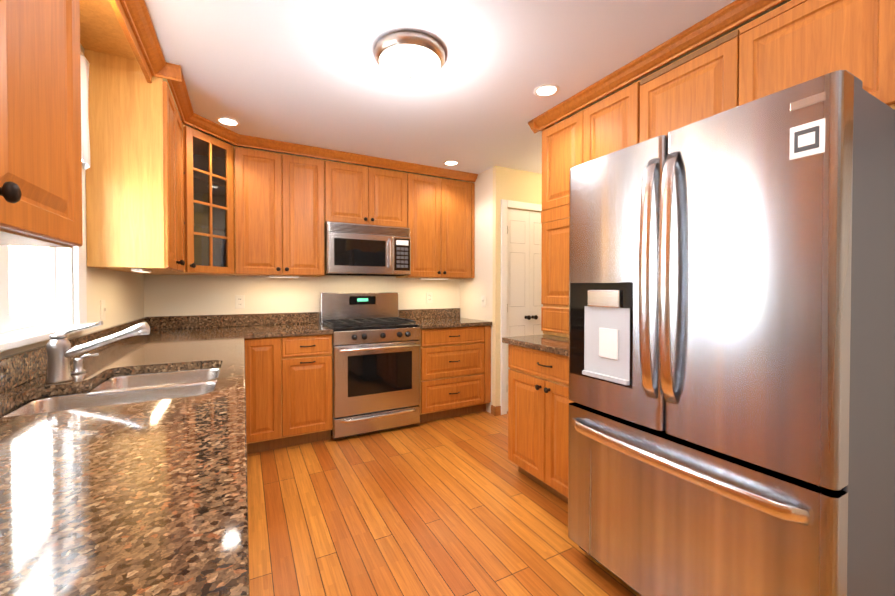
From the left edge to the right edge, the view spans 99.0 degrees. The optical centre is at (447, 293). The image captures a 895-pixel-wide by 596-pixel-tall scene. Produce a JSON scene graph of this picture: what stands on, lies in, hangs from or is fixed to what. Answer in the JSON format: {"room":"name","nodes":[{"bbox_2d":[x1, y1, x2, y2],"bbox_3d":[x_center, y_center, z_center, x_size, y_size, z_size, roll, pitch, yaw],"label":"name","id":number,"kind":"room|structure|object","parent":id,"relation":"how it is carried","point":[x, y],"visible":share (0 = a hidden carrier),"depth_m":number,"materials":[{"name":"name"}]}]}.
{"room":"kitchen","nodes":[
{"label":"kitchen","id":0,"kind":"room"},
{"bbox_2d":[0,43,541,412],"bbox_3d":[1.023,0.010,1.182,4.540,2.430,6.630,0,1,-28],"label":"wall","id":1,"kind":"structure","parent":0,"point":[127,296],"depth_m":3.60,"materials":[{"name":"beige paint"}]},
{"bbox_2d":[0,0,82,247],"bbox_3d":[-0.838,-0.615,0.466,0.345,1.022,0.850,0,1,-28],"label":"upper cabinet","id":2,"kind":"object","parent":1,"relation":"attached to","point":[40,152],"visible":1,"depth_m":0.71,"materials":[{"name":"brown wood"}]},
{"bbox_2d":[0,163,93,351],"bbox_3d":[-1.521,-0.445,1.288,0.175,1.243,1.200,0,1,-28],"label":"window","id":3,"kind":"structure","parent":1,"relation":"in","point":[58,294],"depth_m":1.67,"materials":[{"name":"white glass"}]},
{"bbox_2d":[100,300,106,320],"bbox_3d":[-1.899,0.093,2.113,0.018,0.115,0.072,0,1,-28],"label":"light switch","id":4,"kind":"object","parent":1,"relation":"attached to","point":[103,309],"visible":0.96,"depth_m":2.10,"materials":[{"name":"white plastic"}]},
{"bbox_2d":[80,0,151,82],"bbox_3d":[-1.373,-1.152,1.383,0.268,0.109,1.281,0,1,-28],"label":"window valance","id":5,"kind":"object","parent":1,"relation":"attached to","point":[105,27],"visible":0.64,"depth_m":1.74,"materials":[{"name":"brown wood"}]},
{"bbox_2d":[80,50,89,169],"bbox_3d":[-1.456,-0.837,1.336,0.045,0.524,1.117,0,1,-28],"label":"curtain valance","id":6,"kind":"object","parent":5,"relation":"hanging from","point":[85,140],"visible":0.19,"depth_m":1.76,"materials":[{"name":"white fabric"}]},
{"bbox_2d":[84,49,184,271],"bbox_3d":[-1.776,-0.678,2.249,0.366,1.079,0.613,0,1,-28],"label":"upper cabinet","id":7,"kind":"object","parent":1,"relation":"attached to","point":[134,199],"visible":1,"depth_m":1.98,"materials":[{"name":"brown wood"}]},
{"bbox_2d":[131,268,150,272],"bbox_3d":[-1.737,-0.129,2.168,0.050,0.014,0.220,0,1,-28],"label":"under-cabinet light","id":8,"kind":"object","parent":7,"relation":"attached to","point":[141,270],"depth_m":2.11,"materials":[{"name":"white plastic"}]},
{"bbox_2d":[123,124,235,275],"bbox_3d":[-1.950,-0.652,2.854,0.627,1.010,0.622,0,1,-28],"label":"upper cabinet","id":9,"kind":"object","parent":1,"relation":"attached to","point":[209,199],"visible":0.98,"depth_m":2.78,"materials":[{"name":"brown wood"}]},
{"bbox_2d":[235,295,244,308],"bbox_3d":[-1.793,0.073,3.297,0.072,0.115,0.009,0,1,-28],"label":"electrical outlet","id":10,"kind":"object","parent":1,"relation":"attached to","point":[239,301],"visible":1,"depth_m":3.30,"materials":[{"name":"white plastic"}]},
{"bbox_2d":[234,146,474,278],"bbox_3d":[-0.758,-0.662,3.640,2.214,1.010,0.356,0,1,-28],"label":"upper cabinet","id":11,"kind":"object","parent":1,"relation":"attached to","point":[287,207],"visible":1,"depth_m":3.33,"materials":[{"name":"brown wood"}]},
{"bbox_2d":[269,276,298,277],"bbox_3d":[-1.409,-0.144,3.301,0.238,0.014,0.050,0,1,-28],"label":"under-cabinet light","id":12,"kind":"object","parent":11,"relation":"attached to","point":[269,276],"depth_m":3.28,"materials":[{"name":"white plastic"}]},
{"bbox_2d":[325,221,410,275],"bbox_3d":[-0.765,-0.396,3.577,0.758,0.444,0.467,0,1,-28],"label":"over-the-range microwave","id":13,"kind":"object","parent":11,"relation":"attached to","point":[352,249],"visible":0.98,"depth_m":3.39,"materials":[{"name":"silver metal"}]},
{"bbox_2d":[419,278,448,279],"bbox_3d":[-0.139,-0.153,3.978,0.318,0.014,0.050,0,1,-28],"label":"under-cabinet light","id":14,"kind":"object","parent":11,"relation":"attached to","point":[419,278],"depth_m":3.99,"materials":[{"name":"white plastic"}]},
{"bbox_2d":[426,292,431,302],"bbox_3d":[-0.196,0.046,4.149,0.072,0.115,0.009,0,1,-28],"label":"electrical outlet","id":15,"kind":"object","parent":1,"relation":"attached to","point":[428,297],"visible":1,"depth_m":4.14,"materials":[{"name":"white plastic"}]},
{"bbox_2d":[120,0,784,181],"bbox_3d":[0.271,-1.172,1.322,2.575,0.070,4.771,0,1,-28],"label":"crown molding","id":16,"kind":"structure","parent":1,"relation":"attached to","point":[730,16],"depth_m":2.10,"materials":[{"name":"brown wood"}]},
{"bbox_2d":[481,296,484,306],"bbox_3d":[0.360,0.080,3.895,0.018,0.115,0.072,0,1,-28],"label":"light switch","id":17,"kind":"object","parent":1,"relation":"attached to","point":[482,301],"visible":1,"depth_m":3.89,"materials":[{"name":"white plastic"}]},
{"bbox_2d":[491,405,500,415],"bbox_3d":[1.312,1.148,3.669,1.463,0.090,1.019,0,1,-28],"label":"baseboard","id":18,"kind":"structure","parent":1,"relation":"attached to","point":[496,411],"depth_m":3.73,"materials":[{"name":"brown wood"}]},
{"bbox_2d":[500,199,541,414],"bbox_3d":[0.844,0.134,3.934,0.756,2.110,0.068,0,1,-28],"label":"door frame","id":19,"kind":"structure","parent":1,"relation":"attached to","point":[505,204],"depth_m":3.75,"materials":[{"name":"white wood"}]},
{"bbox_2d":[507,208,542,410],"bbox_3d":[0.852,0.166,3.921,0.612,2.024,0.096,0,1,-28],"label":"closet door","id":20,"kind":"structure","parent":1,"relation":"in","point":[524,250],"depth_m":3.90,"materials":[{"name":"white wood"}]},
{"bbox_2d":[639,32,730,142],"bbox_3d":[1.257,-0.879,1.902,0.292,0.530,0.463,0,1,-28],"label":"upper cabinet","id":21,"kind":"object","parent":1,"relation":"attached to","point":[695,87],"depth_m":1.81,"materials":[{"name":"brown wood"}]},
{"bbox_2d":[731,0,894,109],"bbox_3d":[1.476,-0.874,1.492,0.292,0.530,0.467,0,1,-28],"label":"upper cabinet","id":22,"kind":"object","parent":1,"relation":"attached to","point":[791,43],"depth_m":1.41,"materials":[{"name":"brown wood"}]},
{"bbox_2d":[247,411,640,595],"bbox_3d":[1.023,1.250,1.198,4.540,0.050,6.630,0,1,-28],"label":"floor","id":23,"kind":"structure","parent":0,"point":[461,505],"depth_m":2.03,"materials":[{"name":"brown wood"}]},
{"bbox_2d":[245,334,331,453],"bbox_3d":[-1.347,0.761,3.175,0.650,0.877,0.656,0,1,-28],"label":"base cabinet","id":24,"kind":"object","parent":23,"relation":"on","point":[288,391],"visible":0.98,"depth_m":2.92,"materials":[{"name":"brown wood"}]},
{"bbox_2d":[320,292,419,438],"bbox_3d":[-0.707,0.595,3.481,0.758,1.200,0.695,0,1,-28],"label":"gas range","id":25,"kind":"object","parent":23,"relation":"on","point":[375,363],"visible":0.98,"depth_m":3.26,"materials":[{"name":"silver metal"}]},
{"bbox_2d":[419,325,490,422],"bbox_3d":[-0.043,0.752,3.870,0.754,0.877,0.656,0,1,-28],"label":"base cabinet","id":26,"kind":"object","parent":23,"relation":"on","point":[455,371],"visible":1,"depth_m":3.60,"materials":[{"name":"brown wood"}]},
{"bbox_2d":[398,308,491,328],"bbox_3d":[-0.046,0.241,3.863,0.761,0.140,0.652,0,1,-28],"label":"countertop","id":27,"kind":"structure","parent":26,"relation":"on","point":[436,318],"depth_m":4.01,"materials":[{"name":"brown stone"}]},
{"bbox_2d":[508,344,572,503],"bbox_3d":[0.829,0.771,2.355,0.643,0.877,0.745,0,1,-28],"label":"base cabinet","id":28,"kind":"object","parent":23,"relation":"on","point":[539,401],"visible":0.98,"depth_m":2.27,"materials":[{"name":"brown wood"}]},
{"bbox_2d":[502,334,568,355],"bbox_3d":[0.824,0.313,2.361,0.639,0.035,0.770,0,1,-28],"label":"countertop","id":29,"kind":"structure","parent":28,"relation":"on","point":[559,345],"depth_m":2.35,"materials":[{"name":"brown stone"}]},
{"bbox_2d":[541,80,640,337],"bbox_3d":[0.954,-0.429,2.441,0.326,1.444,0.754,0,1,-28],"label":"cabinet","id":30,"kind":"object","parent":29,"relation":"on","point":[607,125],"visible":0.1,"depth_m":2.51,"materials":[{"name":"brown wood"}]},
{"bbox_2d":[568,70,894,595],"bbox_3d":[1.101,0.321,1.528,0.901,1.800,0.900,0,1,-28],"label":"fridge","id":31,"kind":"object","parent":23,"relation":"on","point":[732,350],"visible":1,"depth_m":1.13,"materials":[{"name":"grey metal"}]},
{"bbox_3d":[-0.875,0.790,0.921,0.690,0.877,5.077,0,1,-28],"label":"base cabinet","id":32,"kind":"object","parent":23,"relation":"on","visible":0},
{"bbox_2d":[0,314,259,595],"bbox_3d":[-0.859,0.280,0.918,0.720,0.140,5.087,0,1,-28],"label":"countertop","id":33,"kind":"structure","parent":32,"relation":"on","point":[147,498],"depth_m":0.67,"materials":[{"name":"brown stone"}]},
{"bbox_2d":[45,321,149,382],"bbox_3d":[-1.293,0.202,1.446,0.297,0.209,0.204,0,1,-28],"label":"faucet","id":34,"kind":"object","parent":33,"relation":"on","point":[61,352],"visible":1,"depth_m":1.35,"materials":[{"name":"grey metal"}]},
{"bbox_2d":[0,368,219,416],"bbox_3d":[-1.115,0.452,1.351,0.570,0.212,0.700,0,1,-28],"label":"double-bowl sink","id":35,"kind":"object","parent":33,"relation":"in","point":[131,388],"visible":0.21,"depth_m":1.42,"materials":[{"name":"silver metal"}]},
{"bbox_2d":[244,312,332,337],"bbox_3d":[-1.323,0.250,3.182,0.593,0.140,0.652,0,1,-28],"label":"countertop","id":36,"kind":"structure","parent":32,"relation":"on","point":[301,323],"depth_m":3.35,"materials":[{"name":"brown stone"}]},
{"bbox_2d":[145,0,790,180],"bbox_3d":[1.023,-1.230,1.166,4.540,0.050,6.630,0,1,-28],"label":"ceiling","id":37,"kind":"structure","parent":0,"point":[307,72],"depth_m":2.03,"materials":[{"name":"white paint"}]},
{"bbox_2d":[216,117,239,125],"bbox_3d":[-1.561,-1.222,2.718,0.150,0.006,0.150,0,1,-28],"label":"recessed light","id":38,"kind":"object","parent":37,"relation":"in","point":[227,121],"visible":1,"depth_m":2.71,"materials":[{"name":"white"}]},
{"bbox_2d":[374,30,444,84],"bbox_3d":[-0.189,-1.145,1.932,0.356,0.137,0.356,0,1,-28],"label":"flush ceiling light","id":39,"kind":"object","parent":37,"relation":"attached to","point":[405,57],"visible":1,"depth_m":1.83,"materials":[{"name":"white glass"}]},
{"bbox_2d":[443,160,458,165],"bbox_3d":[0.035,-1.233,3.614,0.150,0.006,0.150,0,1,-28],"label":"recessed light","id":40,"kind":"object","parent":37,"relation":"in","point":[451,163],"visible":1,"depth_m":3.62,"materials":[{"name":"white"}]},
{"bbox_2d":[534,84,558,96],"bbox_3d":[0.593,-1.216,2.291,0.150,0.006,0.150,0,1,-28],"label":"recessed light","id":41,"kind":"object","parent":37,"relation":"in","point":[545,90],"visible":1,"depth_m":2.29,"materials":[{"name":"white"}]},
{"label":"outside","id":42,"kind":"structure","parent":0,"visible":0},
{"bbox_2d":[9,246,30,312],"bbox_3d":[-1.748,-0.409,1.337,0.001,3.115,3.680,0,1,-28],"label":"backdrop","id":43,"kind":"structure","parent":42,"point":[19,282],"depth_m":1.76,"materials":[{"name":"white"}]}
]}

